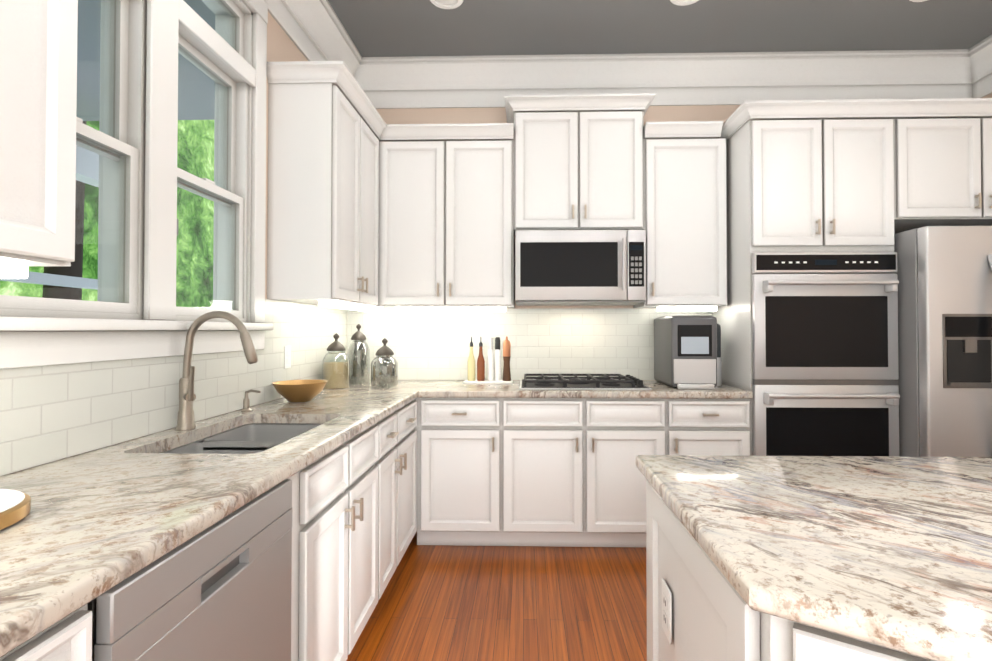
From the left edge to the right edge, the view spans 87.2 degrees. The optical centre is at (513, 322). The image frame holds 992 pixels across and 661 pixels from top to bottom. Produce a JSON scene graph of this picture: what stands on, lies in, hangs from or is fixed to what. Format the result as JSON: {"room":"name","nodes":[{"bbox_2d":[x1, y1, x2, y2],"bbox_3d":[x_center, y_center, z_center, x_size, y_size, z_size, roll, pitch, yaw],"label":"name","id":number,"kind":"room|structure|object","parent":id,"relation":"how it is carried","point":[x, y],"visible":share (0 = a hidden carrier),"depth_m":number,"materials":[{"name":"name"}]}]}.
{"room":"kitchen","nodes":[
{"label":"kitchen","id":0,"kind":"room"},
{"bbox_2d":[265,12,312,304],"bbox_3d":[-1.313,-0.274,0.674,0.160,3.090,5.900,0,-1,1],"label":"wall","id":1,"kind":"structure","parent":0,"point":[281,46],"depth_m":2.58,"materials":[{"name":"beige paint"}]},
{"bbox_2d":[0,0,77,278],"bbox_3d":[-1.032,-0.676,0.593,0.404,1.173,0.940,0,-1,1],"label":"upper cabinet","id":2,"kind":"object","parent":1,"relation":"attached to","point":[38,72],"visible":1,"depth_m":0.97,"materials":[{"name":"white wood"}]},
{"bbox_2d":[0,0,272,368],"bbox_3d":[-1.259,-0.698,1.774,0.215,1.630,1.410,0,-1,1],"label":"window","id":3,"kind":"structure","parent":1,"relation":"in","point":[133,311],"depth_m":1.74,"materials":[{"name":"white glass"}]},
{"bbox_2d":[0,299,346,475],"bbox_3d":[-1.218,0.115,1.112,0.007,0.492,4.991,0,-1,1],"label":"backsplash","id":4,"kind":"structure","parent":1,"relation":"attached to","point":[50,413],"depth_m":1.66,"materials":[{"name":"tile"}]},
{"bbox_2d":[284,346,290,368],"bbox_3d":[-1.171,0.180,2.705,0.006,0.116,0.072,0,-1,1],"label":"outlet","id":5,"kind":"object","parent":4,"relation":"attached to","point":[287,356],"visible":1,"depth_m":2.69,"materials":[{"name":"white plastic"}]},
{"bbox_2d":[264,0,363,90],"bbox_3d":[-1.157,-1.674,0.690,0.150,0.285,5.897,0,-1,1],"label":"crown molding","id":6,"kind":"structure","parent":1,"relation":"attached to","point":[314,30],"depth_m":2.96,"materials":[{"name":"white wood"}]},
{"bbox_2d":[267,61,385,311],"bbox_3d":[-0.982,-0.652,3.035,0.384,1.153,1.155,0,-1,1],"label":"upper cabinet","id":7,"kind":"object","parent":1,"relation":"attached to","point":[326,124],"visible":0.96,"depth_m":2.52,"materials":[{"name":"white wood"}]},
{"bbox_2d":[346,531,646,660],"bbox_3d":[0.906,1.321,0.597,4.600,0.100,6.220,0,-1,1],"label":"floor","id":8,"kind":"structure","parent":0,"point":[486,603],"depth_m":2.38,"materials":[{"name":"brown wood"}]},
{"bbox_2d":[0,603,91,660],"bbox_3d":[-0.921,0.831,0.480,0.630,0.872,0.562,0,-1,1],"label":"base cabinet","id":9,"kind":"object","parent":8,"relation":"on","point":[70,638],"depth_m":0.70,"materials":[{"name":"white wood"}]},
{"bbox_2d":[88,479,291,660],"bbox_3d":[-0.893,0.841,1.068,0.620,0.870,0.600,0,-1,1],"label":"dishwasher","id":10,"kind":"object","parent":9,"relation":"in","point":[220,590],"visible":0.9,"depth_m":1.03,"materials":[{"name":"silver metal"}]},
{"bbox_2d":[0,380,431,657],"bbox_3d":[-0.903,0.383,1.104,0.636,0.040,4.998,0,-1,1],"label":"countertop","id":11,"kind":"structure","parent":9,"relation":"on","point":[92,525],"depth_m":1.10,"materials":[{"name":"stone"}]},
{"bbox_2d":[0,489,30,530],"bbox_3d":[-1.028,0.343,0.888,0.300,0.032,0.300,0,-1,1],"label":"round board","id":12,"kind":"object","parent":11,"relation":"on","point":[15,506],"visible":1,"depth_m":0.94,"materials":[{"name":"brown wood"}]},
{"bbox_2d":[176,311,257,429],"bbox_3d":[-1.034,0.166,1.810,0.283,0.412,0.083,0,-1,1],"label":"faucet","id":13,"kind":"object","parent":11,"relation":"on","point":[185,419],"visible":1,"depth_m":1.81,"materials":[{"name":"silver metal"}]},
{"bbox_2d":[162,423,321,453],"bbox_3d":[-0.905,0.524,1.803,0.448,0.220,0.738,0,-1,1],"label":"sink","id":14,"kind":"object","parent":11,"relation":"in","point":[252,438],"visible":0.04,"depth_m":1.96,"materials":[{"name":"silver metal"}]},
{"bbox_2d":[241,389,260,411],"bbox_3d":[-1.113,0.331,2.211,0.081,0.094,0.040,0,-1,1],"label":"soap dispenser","id":15,"kind":"object","parent":11,"relation":"on","point":[246,403],"visible":1,"depth_m":2.21,"materials":[{"name":"silver metal"}]},
{"bbox_2d":[272,379,327,401],"bbox_3d":[-1.039,0.336,2.539,0.254,0.092,0.254,0,-1,1],"label":"bowl","id":16,"kind":"object","parent":11,"relation":"on","point":[305,390],"visible":1,"depth_m":2.47,"materials":[{"name":"brown wood"}]},
{"bbox_2d":[322,333,349,388],"bbox_3d":[-1.058,0.227,3.111,0.156,0.327,0.156,0,-1,1],"label":"jar","id":17,"kind":"object","parent":11,"relation":"on","point":[335,375],"visible":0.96,"depth_m":3.06,"materials":[{"name":"clear glass"}]},
{"bbox_2d":[347,324,369,384],"bbox_3d":[-0.993,0.200,3.340,0.140,0.387,0.140,0,-1,1],"label":"jar","id":18,"kind":"object","parent":11,"relation":"on","point":[358,351],"visible":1,"depth_m":3.29,"materials":[{"name":"clear glass"}]},
{"bbox_2d":[371,338,397,387],"bbox_3d":[-0.786,0.243,3.185,0.160,0.297,0.160,0,-1,1],"label":"jar","id":19,"kind":"object","parent":11,"relation":"on","point":[384,368],"visible":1,"depth_m":3.12,"materials":[{"name":"clear glass"}]},
{"bbox_2d":[288,409,399,634],"bbox_3d":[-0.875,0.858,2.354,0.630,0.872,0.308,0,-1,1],"label":"base cabinet","id":20,"kind":"object","parent":8,"relation":"on","point":[354,514],"depth_m":1.79,"materials":[{"name":"white wood"}]},
{"bbox_2d":[400,399,416,560],"bbox_3d":[-0.866,0.863,2.730,0.630,0.872,0.444,0,-1,1],"label":"base cabinet","id":21,"kind":"object","parent":8,"relation":"on","point":[408,413],"depth_m":2.74,"materials":[{"name":"white wood"}]},
{"bbox_2d":[415,398,502,545],"bbox_3d":[-0.309,0.871,3.267,0.499,0.872,0.630,0,-1,1],"label":"base cabinet","id":22,"kind":"object","parent":8,"relation":"on","point":[460,440],"depth_m":2.96,"materials":[{"name":"white wood"}]},
{"bbox_2d":[503,398,670,546],"bbox_3d":[0.406,0.871,3.250,0.932,0.872,0.630,0,-1,1],"label":"base cabinet","id":23,"kind":"object","parent":8,"relation":"on","point":[559,472],"depth_m":2.94,"materials":[{"name":"white wood"}]},
{"bbox_2d":[420,380,752,398],"bbox_3d":[0.420,0.413,3.253,1.855,0.040,0.636,0,-1,1],"label":"countertop","id":24,"kind":"structure","parent":23,"relation":"on","point":[438,388],"depth_m":2.95,"materials":[{"name":"stone"}]},
{"bbox_2d":[462,336,512,383],"bbox_3d":[-0.166,0.243,3.420,0.320,0.304,0.160,0,-1,1],"label":"condiment bottle set","id":25,"kind":"object","parent":24,"relation":"on","point":[506,379],"visible":1,"depth_m":3.41,"materials":[{"name":"white plastic"}]},
{"bbox_2d":[519,374,651,389],"bbox_3d":[0.421,0.366,3.253,0.760,0.053,0.510,0,-1,1],"label":"cooktop","id":26,"kind":"object","parent":24,"relation":"in","point":[575,382],"visible":1,"depth_m":3.07,"materials":[{"name":"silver metal"}]},
{"bbox_2d":[654,315,721,388],"bbox_3d":[1.117,0.177,3.264,0.362,0.431,0.470,0,-1,1],"label":"ice maker","id":27,"kind":"object","parent":24,"relation":"on","point":[687,351],"visible":1,"depth_m":3.06,"materials":[{"name":"grey"}]},
{"bbox_2d":[671,398,750,455],"bbox_3d":[1.109,0.870,3.233,0.475,0.872,0.630,0,-1,1],"label":"base cabinet","id":28,"kind":"object","parent":8,"relation":"on","point":[722,427],"depth_m":2.93,"materials":[{"name":"white wood"}]},
{"bbox_2d":[646,480,932,660],"bbox_3d":[1.578,0.836,0.817,2.470,0.872,1.126,0,-1,1],"label":"kitchen island","id":29,"kind":"object","parent":8,"relation":"on","point":[715,617],"visible":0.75,"depth_m":0.95,"materials":[{"name":"white wood"}]},
{"bbox_2d":[662,578,671,643],"bbox_3d":[0.355,0.669,1.210,0.007,0.116,0.072,0,-1,1],"label":"outlet","id":30,"kind":"object","parent":29,"relation":"attached to","point":[666,610],"visible":1,"depth_m":1.20,"materials":[{"name":"white plastic"}]},
{"bbox_2d":[636,455,991,660],"bbox_3d":[1.589,0.379,0.834,2.525,0.040,1.180,0,-1,1],"label":"island countertop","id":31,"kind":"structure","parent":29,"relation":"on","point":[892,552],"depth_m":0.87,"materials":[{"name":"stone"}]},
{"bbox_2d":[712,99,899,455],"bbox_3d":[1.750,0.040,3.229,0.804,2.532,0.630,0,-1,1],"label":"tall cabinet","id":32,"kind":"object","parent":8,"relation":"on","point":[810,175],"depth_m":2.93,"materials":[{"name":"white wood"}]},
{"bbox_2d":[752,252,899,456],"bbox_3d":[1.742,0.258,2.877,0.790,1.300,0.105,0,-1,1],"label":"wall oven","id":33,"kind":"object","parent":32,"relation":"in","point":[825,381],"visible":0.98,"depth_m":2.90,"materials":[{"name":"silver metal"}]},
{"bbox_2d":[894,226,991,456],"bbox_3d":[2.625,0.402,3.039,0.930,1.804,0.899,0,-1,1],"label":"fridge","id":34,"kind":"object","parent":8,"relation":"on","point":[944,275],"visible":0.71,"depth_m":2.70,"materials":[{"name":"grey metal"}]},
{"bbox_2d":[376,105,739,380],"bbox_3d":[0.980,-0.231,3.648,4.600,3.090,0.160,0,-1,1],"label":"wall","id":35,"kind":"structure","parent":0,"point":[724,113],"depth_m":3.61,"materials":[{"name":"beige paint"}]},
{"bbox_2d":[377,123,514,311],"bbox_3d":[-0.425,-0.646,3.405,0.858,1.153,0.404,0,-1,1],"label":"upper cabinet","id":36,"kind":"object","parent":35,"relation":"attached to","point":[446,221],"visible":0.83,"depth_m":3.26,"materials":[{"name":"white wood"}]},
{"bbox_2d":[347,308,711,379],"bbox_3d":[0.101,0.150,3.580,2.508,0.492,0.007,0,-1,1],"label":"backsplash","id":37,"kind":"structure","parent":35,"relation":"attached to","point":[429,345],"depth_m":3.58,"materials":[{"name":"tile"}]},
{"bbox_2d":[505,93,654,235],"bbox_3d":[0.411,-0.989,3.390,0.922,0.818,0.404,0,-1,1],"label":"upper cabinet","id":38,"kind":"object","parent":35,"relation":"attached to","point":[578,161],"visible":1,"depth_m":3.24,"materials":[{"name":"white wood"}]},
{"bbox_2d":[515,230,645,305],"bbox_3d":[0.411,-0.339,3.343,0.789,0.440,0.474,0,-1,1],"label":"microwave","id":39,"kind":"object","parent":38,"relation":"attached to","point":[580,267],"visible":1,"depth_m":3.15,"materials":[{"name":"silver metal"}]},
{"bbox_2d":[364,49,967,108],"bbox_3d":[0.967,-1.634,3.511,3.960,0.285,0.150,0,-1,1],"label":"crown molding","id":40,"kind":"structure","parent":35,"relation":"attached to","point":[719,78],"depth_m":3.52,"materials":[{"name":"white wood"}]},
{"bbox_2d":[634,121,726,310],"bbox_3d":[1.074,-0.647,3.369,0.511,1.153,0.404,0,-1,1],"label":"upper cabinet","id":41,"kind":"object","parent":35,"relation":"attached to","point":[685,195],"visible":0.94,"depth_m":3.22,"materials":[{"name":"white wood"}]},
{"bbox_2d":[893,118,991,233],"bbox_3d":[2.625,-0.862,3.203,0.944,0.568,0.664,0,-1,1],"label":"upper cabinet","id":42,"kind":"object","parent":35,"relation":"attached to","point":[942,171],"visible":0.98,"depth_m":2.91,"materials":[{"name":"white wood"}]},
{"bbox_2d":[328,0,991,56],"bbox_3d":[0.906,-1.869,0.642,4.600,0.100,6.220,0,-1,1],"label":"ceiling","id":43,"kind":"structure","parent":0,"point":[390,28],"depth_m":3.14,"materials":[{"name":"grey paint"}]},
{"bbox_2d":[430,0,462,8],"bbox_3d":[-0.369,-1.782,2.863,0.190,0.010,0.190,0,-1,1],"label":"recessed light","id":44,"kind":"object","parent":43,"relation":"in","point":[447,4],"visible":1,"depth_m":2.91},
{"bbox_2d":[670,0,698,5],"bbox_3d":[0.946,-1.782,2.831,0.190,0.010,0.190,0,-1,1],"label":"recessed light","id":45,"kind":"object","parent":43,"relation":"in","point":[682,2],"visible":0.98,"depth_m":2.89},
{"bbox_2d":[909,0,927,1],"bbox_3d":[2.237,-1.783,2.799,0.190,0.010,0.190,0,-1,1],"label":"recessed light","id":46,"kind":"object","parent":43,"relation":"in","point":[918,0],"visible":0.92,"depth_m":2.87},
{"bbox_2d":[960,35,991,97],"bbox_3d":[2.969,-1.675,0.589,0.150,0.285,5.897,0,-1,1],"label":"crown molding","id":47,"kind":"structure","parent":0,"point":[979,55],"depth_m":3.40,"materials":[{"name":"white wood"}]},
{"label":"outside","id":48,"kind":"structure","parent":0,"visible":0},
{"bbox_2d":[0,120,214,308],"bbox_3d":[-4.186,-2.171,4.723,5.100,11.000,26.000,0,-1,1],"label":"trees","id":49,"kind":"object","parent":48,"point":[194,285],"depth_m":10.41,"materials":[{"name":"green plant"}]},
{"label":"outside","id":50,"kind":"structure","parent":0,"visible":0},
{"bbox_2d":[0,0,214,299],"bbox_3d":[-3.879,-2.162,5.359,4.917,9.007,15.288,0,-1,1],"label":"porch","id":51,"kind":"object","parent":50,"point":[93,40],"depth_m":4.21,"materials":[{"name":"white"}]}
]}

